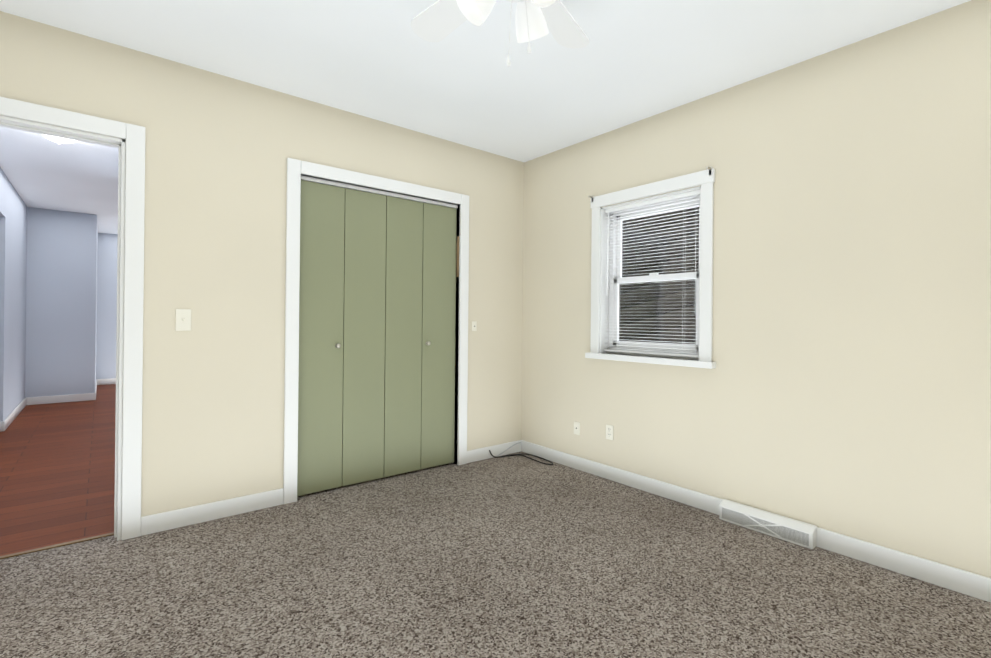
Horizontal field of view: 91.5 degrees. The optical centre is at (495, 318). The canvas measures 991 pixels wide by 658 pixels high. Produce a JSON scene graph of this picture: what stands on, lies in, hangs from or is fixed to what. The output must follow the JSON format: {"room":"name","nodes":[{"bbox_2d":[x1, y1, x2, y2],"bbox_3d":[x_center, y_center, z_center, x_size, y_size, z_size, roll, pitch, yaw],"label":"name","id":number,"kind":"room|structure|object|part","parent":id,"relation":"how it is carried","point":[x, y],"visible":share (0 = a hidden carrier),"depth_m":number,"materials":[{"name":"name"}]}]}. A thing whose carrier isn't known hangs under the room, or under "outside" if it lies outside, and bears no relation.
{"room":"empty bedroom","nodes":[
{"label":"empty bedroom","id":0,"kind":"room"},
{"bbox_2d":[0,167,26,421],"bbox_3d":[-4.218,-0.144,3.912,0.160,2.440,5.116,1,0,-39],"label":"wall","id":1,"kind":"structure","parent":0,"point":[13,241],"depth_m":5.00,"materials":[{"name":"grey paint"}]},
{"bbox_2d":[1,397,27,431],"bbox_3d":[-5.228,1.023,5.270,0.016,0.095,1.743,1,0,-39],"label":"baseboard","id":2,"kind":"structure","parent":1,"relation":"attached to","point":[11,417],"depth_m":5.07,"materials":[{"name":"white wood"}]},
{"bbox_2d":[0,532,113,558],"bbox_3d":[-2.219,1.088,2.222,0.781,0.006,0.030,1,0,-39],"label":"trim","id":3,"kind":"structure","parent":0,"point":[54,546],"depth_m":2.31,"materials":[{"name":"gold metal"}]},
{"bbox_2d":[0,384,115,555],"bbox_3d":[-3.900,1.114,5.683,4.676,0.060,7.486,1,0,-39],"label":"floor","id":4,"kind":"structure","parent":0,"point":[57,473],"depth_m":3.38,"materials":[{"name":"brown wood"}]},
{"bbox_2d":[25,207,97,397],"bbox_3d":[-6.134,-0.155,6.780,0.820,2.440,1.750,1,0,-39],"label":"wall block","id":5,"kind":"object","parent":4,"relation":"on","point":[61,301],"visible":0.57,"depth_m":6.14,"materials":[{"name":"grey paint"}]},
{"bbox_2d":[28,393,93,404],"bbox_3d":[-5.523,1.022,6.149,0.630,0.095,0.016,1,0,-39],"label":"baseboard","id":6,"kind":"structure","parent":5,"relation":"attached to","point":[86,396],"depth_m":6.14,"materials":[{"name":"white wood"}]},
{"bbox_2d":[94,379,97,399],"bbox_3d":[-5.809,1.022,7.025,0.016,0.095,1.737,1,0,-39],"label":"baseboard","id":7,"kind":"structure","parent":5,"relation":"attached to","point":[96,384],"depth_m":6.92,"materials":[{"name":"white wood"}]},
{"bbox_2d":[96,233,117,378],"bbox_3d":[-5.595,-0.145,8.427,2.100,2.440,0.120,1,0,-39],"label":"wall","id":8,"kind":"structure","parent":0,"point":[106,325],"depth_m":7.79,"materials":[{"name":"grey paint"}]},
{"bbox_2d":[98,378,115,384],"bbox_3d":[-5.564,1.028,8.373,2.100,0.095,0.013,1,0,-39],"label":"baseboard","id":9,"kind":"structure","parent":8,"relation":"attached to","point":[112,380],"depth_m":7.79,"materials":[{"name":"white wood"}]},
{"bbox_2d":[0,11,523,516],"bbox_3d":[-1.174,-0.117,3.018,3.846,2.440,0.120,1,0,-39],"label":"wall","id":10,"kind":"structure","parent":0,"point":[220,149],"depth_m":2.69,"materials":[{"name":"beige paint"}]},
{"bbox_2d":[0,97,144,539],"bbox_3d":[-2.179,0.061,2.188,0.937,2.061,0.140,1,0,-39],"label":"door frame","id":11,"kind":"structure","parent":10,"relation":"attached to","point":[133,135],"depth_m":2.39,"materials":[{"name":"white wood"}]},
{"bbox_2d":[175,309,190,330],"bbox_3d":[-1.644,0.008,2.546,0.070,0.115,0.018,1,0,-39],"label":"light switch","id":12,"kind":"object","parent":10,"relation":"attached to","point":[182,319],"visible":1,"depth_m":2.55,"materials":[{"name":"beige plastic"}]},
{"bbox_2d":[141,488,283,535],"bbox_3d":[-1.525,1.052,2.652,0.683,0.095,0.013,1,0,-39],"label":"baseboard","id":13,"kind":"structure","parent":10,"relation":"attached to","point":[154,523],"depth_m":2.62,"materials":[{"name":"white wood"}]},
{"bbox_2d":[283,158,468,503],"bbox_3d":[-0.731,0.079,3.291,1.336,2.058,0.018,1,0,-39],"label":"trim","id":14,"kind":"structure","parent":10,"relation":"attached to","point":[296,168],"depth_m":2.91,"materials":[{"name":"white wood"}]},
{"bbox_2d":[297,180,456,495],"bbox_3d":[-0.758,0.124,3.324,1.168,1.940,0.066,1,0,-39],"label":"closet door","id":15,"kind":"structure","parent":10,"relation":"in","point":[377,317],"depth_m":3.27,"materials":[{"name":"green wood"}]},
{"bbox_2d":[301,174,459,464],"bbox_3d":[-0.775,0.117,3.344,1.184,1.982,0.122,1,0,-39],"label":"trim","id":16,"kind":"structure","parent":10,"relation":"attached to","point":[361,188],"depth_m":3.44,"materials":[{"name":"white wood"}]},
{"bbox_2d":[456,236,458,276],"bbox_3d":[-0.286,-0.471,3.684,0.004,0.310,0.028,1,0,-39],"label":"trim","id":17,"kind":"structure","parent":10,"relation":"attached to","point":[457,274],"depth_m":3.68,"materials":[{"name":"brown wood"}]},
{"bbox_2d":[472,321,476,330],"bbox_3d":[-0.165,0.060,3.760,0.045,0.075,0.008,1,0,-39],"label":"light switch","id":18,"kind":"object","parent":10,"relation":"attached to","point":[474,325],"visible":1,"depth_m":3.76,"materials":[{"name":"beige plastic"}]},
{"bbox_2d":[467,440,520,462],"bbox_3d":[-0.010,1.069,3.887,0.552,0.095,0.016,1,0,-39],"label":"baseboard","id":19,"kind":"structure","parent":10,"relation":"attached to","point":[474,455],"depth_m":3.87,"materials":[{"name":"white wood"}]},
{"bbox_2d":[0,0,970,233],"bbox_3d":[-2.600,-1.397,4.127,4.676,0.100,11.520,1,0,-39],"label":"ceiling","id":20,"kind":"structure","parent":0,"point":[632,61],"depth_m":2.46,"materials":[{"name":"white paint"}]},
{"bbox_2d":[42,134,75,143],"bbox_3d":[-3.147,-1.305,3.487,0.236,0.098,0.236,1,0,-39],"label":"hall ceiling light","id":21,"kind":"object","parent":20,"relation":"attached to","point":[59,140],"visible":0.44,"depth_m":3.46,"materials":[{"name":"white glass"}]},
{"bbox_2d":[411,0,588,66],"bbox_3d":[0.036,-1.068,1.580,1.080,0.521,1.050,1,0,-39],"label":"ceiling fan","id":22,"kind":"object","parent":20,"relation":"hanging from","point":[438,20],"visible":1,"depth_m":1.80,"materials":[{"name":"white"}]},
{"bbox_3d":[0.088,-1.018,1.538,0.352,0.141,0.331,1,0,-39],"label":"lamp shade","id":23,"kind":"part","parent":22,"relation":"part of","materials":[{"name":"white glass"}]},
{"bbox_2d":[0,451,990,657],"bbox_3d":[-0.169,1.140,1.770,3.846,0.060,4.774,1,0,-39],"label":"floor carpet","id":24,"kind":"object","parent":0,"point":[516,556],"visible":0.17,"depth_m":2.00,"materials":[{"name":"grey carpet"}]},
{"bbox_2d":[489,450,552,464],"bbox_3d":[0.213,1.082,3.783,0.332,0.069,0.437,1,0,-39],"label":"cord","id":25,"kind":"object","parent":24,"relation":"on","point":[522,454],"visible":1,"depth_m":3.87,"materials":[{"name":"black plastic"}]},
{"bbox_2d":[521,0,990,577],"bbox_3d":[1.536,-0.092,2.614,0.160,2.440,3.934,1,0,-39],"label":"wall","id":26,"kind":"structure","parent":0,"point":[843,386],"depth_m":2.39,"materials":[{"name":"beige paint"}]},
{"bbox_2d":[574,421,579,434],"bbox_3d":[0.606,0.819,3.606,0.008,0.095,0.058,1,0,-39],"label":"cable jack","id":27,"kind":"object","parent":26,"relation":"attached to","point":[577,428],"visible":1,"depth_m":3.60,"materials":[{"name":"beige plastic"}]},
{"bbox_2d":[606,424,612,439],"bbox_3d":[0.796,0.795,3.374,0.008,0.102,0.062,1,0,-39],"label":"duplex electrical outlet","id":28,"kind":"object","parent":26,"relation":"attached to","point":[609,432],"visible":1,"depth_m":3.37,"materials":[{"name":"beige plastic"}]},
{"bbox_2d":[585,168,715,368],"bbox_3d":[1.030,-0.293,3.197,0.210,1.162,0.938,1,0,-39],"label":"window","id":29,"kind":"structure","parent":26,"relation":"in","point":[705,179],"depth_m":3.21,"materials":[{"name":"white wood"}]},
{"bbox_2d":[588,166,711,197],"bbox_3d":[0.961,-0.860,3.139,0.045,0.050,0.888,1,0,-39],"label":"rod bracket","id":30,"kind":"object","parent":29,"relation":"attached to","point":[707,167],"visible":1,"depth_m":2.81,"materials":[{"name":"silver metal"}]},
{"bbox_2d":[604,190,699,356],"bbox_3d":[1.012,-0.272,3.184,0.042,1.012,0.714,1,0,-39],"label":"window blind","id":31,"kind":"object","parent":29,"relation":"attached to","point":[691,194],"visible":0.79,"depth_m":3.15,"materials":[{"name":"white plastic"}]},
{"bbox_2d":[521,440,990,602],"bbox_3d":[1.419,1.080,2.602,0.016,0.095,3.814,1,0,-39],"label":"baseboard","id":32,"kind":"structure","parent":26,"relation":"attached to","point":[978,586],"depth_m":2.31,"materials":[{"name":"white wood"}]},
{"bbox_2d":[719,499,816,548],"bbox_3d":[1.420,1.077,2.549,0.080,0.100,0.460,1,0,-39],"label":"air vent","id":33,"kind":"object","parent":26,"relation":"in","point":[798,532],"visible":1,"depth_m":2.51,"materials":[{"name":"white metal"}]}
]}

